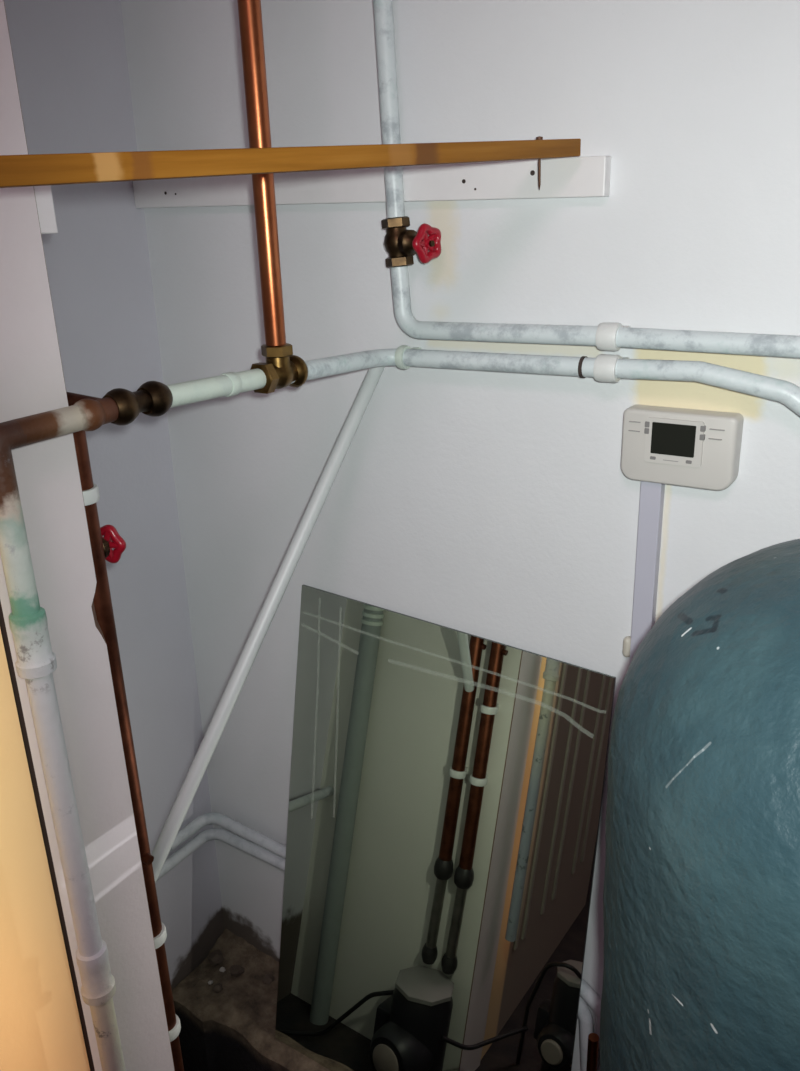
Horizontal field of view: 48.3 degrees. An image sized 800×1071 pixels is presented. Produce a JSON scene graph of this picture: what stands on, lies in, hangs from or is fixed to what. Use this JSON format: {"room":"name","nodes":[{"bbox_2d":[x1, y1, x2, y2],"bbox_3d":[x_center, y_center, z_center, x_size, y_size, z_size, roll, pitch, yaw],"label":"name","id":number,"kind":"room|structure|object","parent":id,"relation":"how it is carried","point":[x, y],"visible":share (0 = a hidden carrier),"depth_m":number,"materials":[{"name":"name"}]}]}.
{"room":"mechanical room","nodes":[
{"label":"mechanical room","id":0,"kind":"room"},
{"bbox_2d":[0,0,174,1070],"bbox_3d":[-0.543,-0.015,0.938,0.540,2.600,0.100,11,23,31],"label":"wall","id":1,"kind":"structure","parent":0,"point":[32,381],"depth_m":0.83,"materials":[{"name":"white paint"}]},
{"bbox_2d":[0,629,89,1070],"bbox_3d":[-0.624,0.370,0.535,0.047,2.145,0.857,14,25,37],"label":"door","id":2,"kind":"structure","parent":1,"relation":"in","point":[41,1029],"depth_m":0.85,"materials":[{"name":"paint"}]},
{"bbox_2d":[34,185,57,233],"bbox_3d":[-0.471,-0.308,0.851,0.418,0.044,0.018,11,23,31],"label":"batten","id":3,"kind":"object","parent":1,"relation":"attached to","point":[43,194],"visible":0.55,"depth_m":0.74,"materials":[{"name":"white paint"}]},
{"bbox_2d":[0,420,125,1070],"bbox_3d":[-0.302,0.448,0.898,0.033,1.141,0.039,11,23,31],"label":"pipe","id":4,"kind":"object","parent":1,"relation":"attached to","point":[36,662],"visible":1,"depth_m":0.79,"materials":[{"name":"white plastic"}]},
{"bbox_2d":[9,607,56,678],"bbox_3d":[-0.316,0.091,0.766,0.033,0.058,0.033,11,23,31],"label":"socket","id":5,"kind":"object","parent":4,"relation":"attached to","point":[36,659],"depth_m":0.76,"materials":[{"name":"white plastic"}]},
{"bbox_2d":[13,392,118,445],"bbox_3d":[-0.311,-0.105,0.780,0.097,0.028,0.107,11,23,31],"label":"rusty pipe","id":6,"kind":"object","parent":4,"relation":"attached to","point":[83,412],"visible":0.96,"depth_m":0.76,"materials":[{"name":"metal"}]},
{"bbox_2d":[76,940,115,1005],"bbox_3d":[-0.304,0.435,0.891,0.033,0.060,0.033,11,23,31],"label":"socket","id":7,"kind":"object","parent":4,"relation":"attached to","point":[98,988],"depth_m":0.88,"materials":[{"name":"white plastic"}]},
{"bbox_2d":[82,483,99,505],"bbox_3d":[-0.312,-0.038,0.862,0.035,0.014,0.043,11,23,31],"label":"clip","id":8,"kind":"object","parent":1,"relation":"attached to","point":[91,496],"visible":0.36,"depth_m":0.86,"materials":[{"name":"white paint"}]},
{"bbox_2d":[73,430,183,1070],"bbox_3d":[-0.294,0.428,1.035,0.040,1.187,0.040,-6,20,-12],"label":"copper pipe","id":9,"kind":"object","parent":1,"relation":"attached to","point":[102,600],"visible":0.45,"depth_m":0.94,"materials":[{"name":"brown metal"}]},
{"bbox_2d":[100,525,125,562],"bbox_3d":[-0.309,0.014,0.902,0.040,0.046,0.054,11,23,31],"label":"valve","id":10,"kind":"object","parent":9,"relation":"attached to","point":[111,539],"visible":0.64,"depth_m":0.91,"materials":[{"name":"red metal"}]},
{"bbox_2d":[154,922,166,948],"bbox_3d":[-0.295,0.472,1.048,0.035,0.014,0.043,11,23,31],"label":"clip","id":11,"kind":"object","parent":1,"relation":"attached to","point":[159,940],"visible":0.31,"depth_m":1.04,"materials":[{"name":"white paint"}]},
{"bbox_2d":[169,1015,180,1041],"bbox_3d":[-0.291,0.608,1.097,0.035,0.014,0.043,11,23,31],"label":"clip","id":12,"kind":"object","parent":1,"relation":"attached to","point":[173,1034],"visible":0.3,"depth_m":1.09,"materials":[{"name":"white paint"}]},
{"bbox_2d":[4,0,224,990],"bbox_3d":[-0.554,-0.139,1.279,0.130,2.600,0.500,11,23,31],"label":"wall","id":13,"kind":"structure","parent":0,"point":[70,56],"depth_m":1.37,"materials":[{"name":"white paint"}]},
{"bbox_2d":[120,0,799,1070],"bbox_3d":[0.310,-0.097,1.085,1.800,2.600,0.100,11,23,31],"label":"wall","id":14,"kind":"structure","parent":0,"point":[501,507],"depth_m":1.13,"materials":[{"name":"white paint"}]},
{"bbox_2d":[151,366,384,882],"bbox_3d":[-0.168,0.097,1.130,0.019,0.578,0.451,16,27,40],"label":"pipe","id":15,"kind":"object","parent":14,"relation":"attached to","point":[185,796],"visible":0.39,"depth_m":1.12,"materials":[{"name":"white plastic"}]},
{"bbox_2d":[0,136,580,189],"bbox_3d":[-0.168,-0.256,0.612,0.040,0.067,1.020,16,26,40],"label":"wooden slat","id":16,"kind":"object","parent":14,"relation":"attached to","point":[101,167],"visible":1,"depth_m":0.65,"materials":[{"name":"orange wood"}]},
{"bbox_2d":[132,156,610,207],"bbox_3d":[-0.084,-0.448,1.144,0.728,0.050,0.018,11,23,31],"label":"batten","id":17,"kind":"object","parent":14,"relation":"attached to","point":[589,176],"visible":0.94,"depth_m":1.07,"materials":[{"name":"white paint"}]},
{"bbox_2d":[395,345,420,369],"bbox_3d":[0.010,-0.230,1.143,0.010,0.031,0.050,11,23,31],"label":"clip","id":18,"kind":"object","parent":14,"relation":"attached to","point":[400,350],"visible":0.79,"depth_m":1.13,"materials":[{"name":"white paint"}]},
{"bbox_2d":[291,349,799,415],"bbox_3d":[0.281,-0.070,0.890,0.848,0.183,0.210,11,23,31],"label":"pipe","id":19,"kind":"object","parent":14,"relation":"attached to","point":[787,393],"visible":0.93,"depth_m":1.01,"materials":[{"name":"metal"}]},
{"bbox_2d":[250,343,307,393],"bbox_3d":[-0.133,-0.184,0.980,0.036,0.052,0.068,11,23,31],"label":"brass tee","id":20,"kind":"object","parent":19,"relation":"attached to","point":[281,368],"visible":0.95,"depth_m":0.96,"materials":[{"name":"gold metal"}]},
{"bbox_2d":[167,368,265,407],"bbox_3d":[-0.186,-0.150,0.903,0.024,0.027,0.169,11,23,31],"label":"pipe","id":21,"kind":"object","parent":20,"relation":"attached to","point":[228,384],"visible":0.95,"depth_m":0.89,"materials":[{"name":"white metal"}]},
{"bbox_2d":[103,381,172,424],"bbox_3d":[-0.241,-0.122,0.821,0.034,0.034,0.064,11,23,31],"label":"coupling","id":22,"kind":"object","parent":21,"relation":"attached to","point":[152,398],"visible":0.95,"depth_m":0.82,"materials":[{"name":"brown metal"}]},
{"bbox_2d":[237,0,285,345],"bbox_3d":[-0.152,-0.735,0.778,0.022,1.164,0.023,11,23,31],"label":"copper pipe","id":23,"kind":"object","parent":20,"relation":"attached to","point":[249,11],"visible":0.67,"depth_m":0.90,"materials":[{"name":"orange metal"}]},
{"bbox_2d":[373,0,799,357],"bbox_3d":[0.314,-0.733,0.730,0.830,1.164,0.022,11,23,31],"label":"pipe","id":24,"kind":"object","parent":14,"relation":"attached to","point":[772,345],"visible":0.88,"depth_m":1.02,"materials":[{"name":"metal"}]},
{"bbox_2d":[381,216,440,267],"bbox_3d":[0.013,-0.354,1.077,0.044,0.059,0.081,-15,24,-32],"label":"valve","id":25,"kind":"object","parent":24,"relation":"attached to","point":[400,243],"visible":0.99,"depth_m":1.07,"materials":[{"name":"brown metal"}]},
{"bbox_2d":[593,354,629,382],"bbox_3d":[0.238,-0.189,1.004,0.024,0.031,0.050,11,23,31],"label":"clip","id":26,"kind":"object","parent":14,"relation":"attached to","point":[604,367],"visible":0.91,"depth_m":0.99,"materials":[{"name":"white paint"}]},
{"bbox_2d":[596,322,629,350],"bbox_3d":[0.236,-0.222,0.992,0.022,0.031,0.050,11,23,31],"label":"clip","id":27,"kind":"object","parent":14,"relation":"attached to","point":[606,332],"visible":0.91,"depth_m":0.97,"materials":[{"name":"white paint"}]},
{"bbox_2d":[622,636,630,656],"bbox_3d":[0.286,0.140,1.121,0.011,0.028,0.014,11,23,31],"label":"clip","id":28,"kind":"object","parent":14,"relation":"attached to","point":[627,640],"visible":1,"depth_m":1.11,"materials":[{"name":"beige plastic"}]},
{"bbox_2d":[629,481,664,665],"bbox_3d":[0.311,0.442,1.219,0.024,1.082,0.016,11,23,31],"label":"cable trunking","id":29,"kind":"object","parent":14,"relation":"attached to","point":[651,504],"visible":0.36,"depth_m":1.06,"materials":[{"name":"white plastic"}]},
{"bbox_2d":[621,404,743,490],"bbox_3d":[0.312,-0.098,1.000,0.126,0.083,0.031,11,23,31],"label":"thermostat","id":30,"kind":"object","parent":14,"relation":"attached to","point":[694,448],"visible":1,"depth_m":0.98,"materials":[{"name":"grey plastic"}]},
{"bbox_3d":[-0.377,1.519,0.653,3.800,0.100,2.500,11,23,31],"label":"floor","id":31,"kind":"structure","parent":0,"visible":0},
{"bbox_2d":[172,928,329,1070],"bbox_3d":[-0.048,1.002,1.574,0.840,0.224,0.183,11,23,31],"label":"ledge","id":32,"kind":"object","parent":31,"relation":"on","point":[232,1028],"visible":0.56,"depth_m":1.68,"materials":[{"name":"concrete"}]},
{"bbox_2d":[208,949,223,965],"bbox_3d":[-0.363,0.836,1.765,0.033,0.024,0.028,17,27,42],"label":"crumb","id":33,"kind":"object","parent":32,"relation":"on","point":[215,958],"visible":1,"depth_m":1.76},
{"bbox_2d":[212,983,222,992],"bbox_3d":[-0.347,0.863,1.702,0.019,0.014,0.018,11,23,31],"label":"crumb","id":34,"kind":"object","parent":32,"relation":"on","point":[217,988],"visible":1,"depth_m":1.70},
{"bbox_2d":[230,965,244,976],"bbox_3d":[-0.319,0.847,1.737,0.026,0.020,0.026,11,23,31],"label":"crumb","id":35,"kind":"object","parent":32,"relation":"on","point":[235,970],"visible":1,"depth_m":1.73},
{"bbox_2d":[156,828,593,1070],"bbox_3d":[-0.157,0.821,1.365,0.776,0.308,0.480,11,23,31],"label":"pipe","id":36,"kind":"object","parent":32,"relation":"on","point":[585,1017],"visible":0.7,"depth_m":1.61,"materials":[{"name":"grey paint"}]},
{"bbox_2d":[170,812,600,1058],"bbox_3d":[-0.048,0.752,1.496,0.808,0.341,0.116,11,23,31],"label":"pipe","id":37,"kind":"object","parent":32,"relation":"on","point":[588,994],"visible":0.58,"depth_m":1.61,"materials":[{"name":"grey paint"}]},
{"bbox_2d":[275,585,615,1070],"bbox_3d":[0.026,0.532,1.367,0.548,0.844,0.140,11,23,31],"label":"leaning mirror","id":38,"kind":"object","parent":32,"relation":"on","point":[447,784],"visible":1,"depth_m":1.33,"materials":[{"name":"clear glass"}]},
{"bbox_2d":[586,1033,598,1070],"bbox_3d":[0.283,0.845,1.330,0.015,0.259,0.015,11,23,31],"label":"stub","id":39,"kind":"object","parent":32,"relation":"on","point":[593,1038],"visible":1,"depth_m":1.29,"materials":[{"name":"brown metal"}]},
{"bbox_2d":[600,539,799,1070],"bbox_3d":[0.415,0.452,0.805,0.470,1.750,0.469,-8,21,-16],"label":"water tank","id":40,"kind":"object","parent":31,"relation":"on","point":[701,892],"visible":1,"depth_m":0.63,"materials":[{"name":"blue metal"}]}
]}

